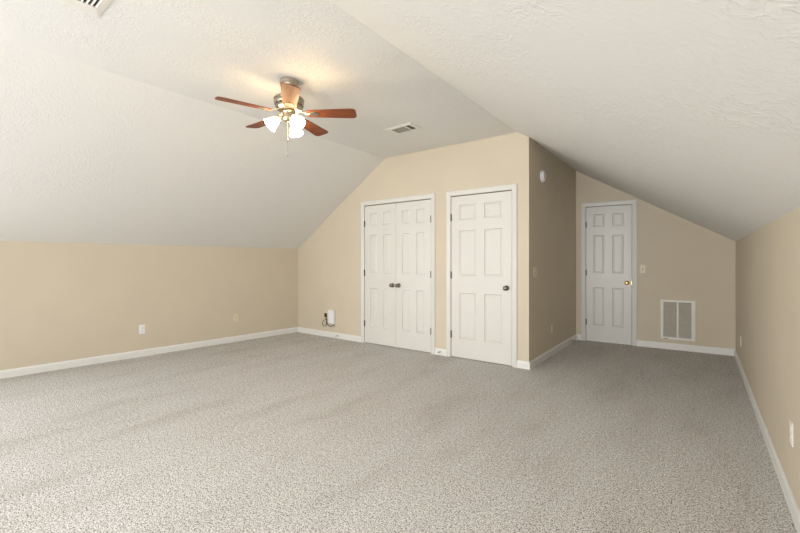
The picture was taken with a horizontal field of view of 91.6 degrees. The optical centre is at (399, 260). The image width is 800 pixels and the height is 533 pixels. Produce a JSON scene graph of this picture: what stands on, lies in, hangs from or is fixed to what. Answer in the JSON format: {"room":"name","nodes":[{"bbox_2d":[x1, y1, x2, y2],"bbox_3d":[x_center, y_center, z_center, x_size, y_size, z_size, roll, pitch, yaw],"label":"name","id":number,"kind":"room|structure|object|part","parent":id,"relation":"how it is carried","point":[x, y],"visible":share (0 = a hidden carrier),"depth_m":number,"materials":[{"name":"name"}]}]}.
{"room":"empty attic room","nodes":[
{"label":"empty attic room","id":0,"kind":"room"},
{"bbox_2d":[0,241,297,369],"bbox_3d":[-3.717,0.491,4.589,0.122,1.459,10.139,0,0,42],"label":"wall","id":1,"kind":"structure","parent":0,"point":[60,301],"depth_m":4.87,"materials":[{"name":"beige paint"}]},
{"bbox_2d":[139,325,144,333],"bbox_3d":[-3.293,0.876,4.966,0.009,0.115,0.070,0,0,42],"label":"wall outlet","id":2,"kind":"object","parent":1,"relation":"attached to","point":[141,327],"visible":1,"depth_m":4.96,"materials":[{"name":"white plastic"}]},
{"bbox_2d":[0,327,297,378],"bbox_3d":[-4.369,1.178,3.763,0.013,0.086,7.839,0,0,42],"label":"baseboard","id":3,"kind":"structure","parent":1,"relation":"attached to","point":[14,372],"depth_m":4.87,"materials":[{"name":"white paint"}]},
{"bbox_2d":[233,314,237,321],"bbox_3d":[-2.478,0.864,5.870,0.016,0.115,0.070,0,0,42],"label":"cable jack","id":4,"kind":"object","parent":1,"relation":"attached to","point":[235,316],"visible":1,"depth_m":5.87,"materials":[{"name":"beige plastic"}]},
{"bbox_2d":[0,332,796,532],"bbox_3d":[-1.300,1.261,2.898,6.800,0.080,10.800,0,0,38],"label":"floor","id":5,"kind":"structure","parent":0,"point":[296,432],"depth_m":2.56,"materials":[{"name":"beige carpet"}]},
{"bbox_2d":[0,0,799,248],"bbox_3d":[-1.346,-0.827,2.934,6.833,1.526,10.800,0,0,38],"label":"ceiling","id":6,"kind":"structure","parent":0,"point":[114,129],"depth_m":2.79,"materials":[{"name":"white paint"}]},
{"bbox_2d":[55,0,112,17],"bbox_3d":[-1.734,-1.465,2.087,0.456,0.010,0.305,0,0,38],"label":"ceiling vent","id":7,"kind":"object","parent":6,"relation":"in","point":[95,8],"visible":1,"depth_m":2.23,"materials":[{"name":"white metal"}]},
{"bbox_2d":[215,76,356,156],"bbox_3d":[-0.936,-1.153,3.193,1.022,0.633,1.066,0,0,38],"label":"ceiling fan","id":8,"kind":"object","parent":6,"relation":"hanging from","point":[288,102],"visible":1,"depth_m":3.12,"materials":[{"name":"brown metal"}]},
{"bbox_3d":[-1.189,-1.198,2.972,0.404,0.006,0.134,0,11,-35],"label":"blade","id":9,"kind":"part","parent":8,"relation":"part of","materials":[{"name":"brown wood"}]},
{"bbox_3d":[-1.182,-1.198,3.380,0.404,0.006,0.134,0,11,37],"label":"blade","id":10,"kind":"part","parent":8,"relation":"part of","materials":[{"name":"brown wood"}]},
{"bbox_3d":[-1.034,-1.101,3.118,0.111,0.122,0.120,0,0,38],"label":"lamp shade","id":11,"kind":"part","parent":8,"relation":"part of","materials":[{"name":"white glass"}]},
{"bbox_3d":[-0.907,-1.008,3.135,0.004,0.275,0.003,0,0,38],"label":"pull chain","id":12,"kind":"part","parent":8,"relation":"part of","materials":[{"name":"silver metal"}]},
{"bbox_3d":[-0.803,-1.198,2.839,0.134,0.006,0.404,11,-3,-17],"label":"blade","id":13,"kind":"part","parent":8,"relation":"part of","materials":[{"name":"brown wood"}]},
{"bbox_3d":[-0.892,-1.101,3.311,0.110,0.122,0.120,0,0,38],"label":"lamp shade","id":14,"kind":"part","parent":8,"relation":"part of","materials":[{"name":"white glass"}]},
{"bbox_3d":[-0.814,-1.101,3.062,0.119,0.121,0.110,0,0,14],"label":"lamp shade","id":15,"kind":"part","parent":8,"relation":"part of","materials":[{"name":"white glass"}]},
{"bbox_3d":[-0.792,-1.198,3.499,0.134,0.006,0.404,-12,-4,19],"label":"blade","id":16,"kind":"part","parent":8,"relation":"part of","materials":[{"name":"brown wood"}]},
{"bbox_3d":[-0.558,-1.198,3.165,0.404,0.006,0.134,0,-11,1],"label":"blade","id":17,"kind":"part","parent":8,"relation":"part of","materials":[{"name":"brown wood"}]},
{"bbox_2d":[384,123,421,134],"bbox_3d":[0.032,-1.465,4.333,0.365,0.010,0.218,0,0,38],"label":"ceiling vent","id":18,"kind":"object","parent":6,"relation":"in","point":[408,127],"visible":1,"depth_m":4.31,"materials":[{"name":"white metal"}]},
{"bbox_2d":[298,132,527,361],"bbox_3d":[-0.121,-0.140,5.579,3.948,2.721,0.120,0,0,36],"label":"wall","id":19,"kind":"structure","parent":0,"point":[329,260],"depth_m":5.27,"materials":[{"name":"beige paint"}]},
{"bbox_2d":[298,327,360,341],"bbox_3d":[-1.176,1.178,6.258,1.467,0.086,0.014,0,0,36],"label":"baseboard","id":20,"kind":"structure","parent":19,"relation":"attached to","point":[300,329],"depth_m":6.20,"materials":[{"name":"white paint"}]},
{"bbox_2d":[328,310,334,323],"bbox_3d":[-1.085,0.892,6.172,0.124,0.222,0.047,0,0,36],"label":"cable box","id":21,"kind":"object","parent":19,"relation":"attached to","point":[331,313],"visible":1,"depth_m":6.14,"materials":[{"name":"white plastic"}]},
{"bbox_2d":[361,193,434,353],"bbox_3d":[-0.042,0.169,5.484,1.286,2.104,0.181,0,0,36],"label":"door","id":22,"kind":"structure","parent":19,"relation":"in","point":[399,272],"depth_m":5.43,"materials":[{"name":"white paint"}]},
{"bbox_2d":[435,348,445,355],"bbox_3d":[0.526,1.178,5.030,0.175,0.086,0.013,0,0,36],"label":"baseboard","id":23,"kind":"structure","parent":19,"relation":"attached to","point":[443,351],"depth_m":5.02,"materials":[{"name":"white paint"}]},
{"bbox_2d":[446,183,516,367],"bbox_3d":[0.987,0.169,4.742,0.918,2.104,0.181,0,0,36],"label":"door","id":24,"kind":"structure","parent":19,"relation":"in","point":[481,229],"depth_m":4.70,"materials":[{"name":"white paint"}]},
{"bbox_2d":[517,360,529,369],"bbox_3d":[1.396,1.178,4.402,0.150,0.086,0.013,0,0,36],"label":"baseboard","id":25,"kind":"structure","parent":19,"relation":"attached to","point":[520,364],"depth_m":4.39,"materials":[{"name":"white paint"}]},
{"bbox_2d":[528,137,575,361],"bbox_3d":[2.041,-0.100,5.234,0.120,2.641,2.088,0,0,38],"label":"wall","id":26,"kind":"structure","parent":0,"point":[552,202],"depth_m":5.00,"materials":[{"name":"beige paint"}]},
{"bbox_2d":[533,267,537,276],"bbox_3d":[1.583,0.129,4.528,0.019,0.115,0.116,0,0,38],"label":"light switch","id":27,"kind":"object","parent":26,"relation":"attached to","point":[535,272],"visible":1,"depth_m":4.50,"materials":[{"name":"beige plastic"}]},
{"bbox_2d":[540,170,546,182],"bbox_3d":[1.744,-1.024,4.713,0.048,0.148,0.148,0,0,38],"label":"smoke detector","id":28,"kind":"object","parent":26,"relation":"attached to","point":[543,177],"visible":1,"depth_m":4.68,"materials":[{"name":"white plastic"}]},
{"bbox_2d":[529,334,576,368],"bbox_3d":[2.093,1.178,5.193,0.014,0.086,2.088,0,0,38],"label":"baseboard","id":29,"kind":"structure","parent":26,"relation":"attached to","point":[552,351],"depth_m":4.99,"materials":[{"name":"white paint"}]},
{"bbox_2d":[576,171,734,348],"bbox_3d":[1.791,-0.140,6.706,6.087,2.721,0.120,0,0,33],"label":"wall","id":30,"kind":"structure","parent":0,"point":[683,259],"depth_m":5.34,"materials":[{"name":"beige paint"}]},
{"bbox_2d":[581,199,636,345],"bbox_3d":[3.112,0.169,5.807,0.730,2.104,0.181,0,0,33],"label":"door","id":31,"kind":"structure","parent":30,"relation":"in","point":[608,233],"depth_m":5.78,"materials":[{"name":"white paint"}]},
{"bbox_2d":[640,265,645,272],"bbox_3d":[3.457,0.117,5.535,0.070,0.115,0.019,0,0,33],"label":"light switch","id":32,"kind":"object","parent":30,"relation":"attached to","point":[642,267],"visible":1,"depth_m":5.54,"materials":[{"name":"beige plastic"}]},
{"bbox_2d":[660,299,695,341],"bbox_3d":[3.797,0.810,5.316,0.392,0.546,0.014,0,0,33],"label":"air vent","id":33,"kind":"object","parent":30,"relation":"in","point":[677,317],"visible":1,"depth_m":5.31,"materials":[{"name":"white metal"}]},
{"bbox_2d":[637,340,734,355],"bbox_3d":[3.849,1.178,5.283,1.085,0.086,0.014,0,0,33],"label":"baseboard","id":34,"kind":"structure","parent":30,"relation":"attached to","point":[683,347],"depth_m":5.26,"materials":[{"name":"white paint"}]},
{"bbox_2d":[735,207,799,509],"bbox_3d":[1.242,0.472,0.925,0.120,1.498,10.423,0,0,38],"label":"wall","id":35,"kind":"structure","parent":0,"point":[767,259],"depth_m":2.34,"materials":[{"name":"beige paint"}]},
{"bbox_2d":[734,349,799,532],"bbox_3d":[1.194,1.178,0.971,0.013,0.086,10.196,0,0,38],"label":"baseboard","id":36,"kind":"structure","parent":35,"relation":"attached to","point":[794,510],"depth_m":2.29,"materials":[{"name":"white paint"}]},
{"bbox_2d":[789,419,792,446],"bbox_3d":[1.929,0.849,1.919,0.009,0.115,0.070,0,0,38],"label":"wall outlet","id":37,"kind":"object","parent":35,"relation":"attached to","point":[790,421],"visible":1,"depth_m":1.91,"materials":[{"name":"white plastic"}]}
]}

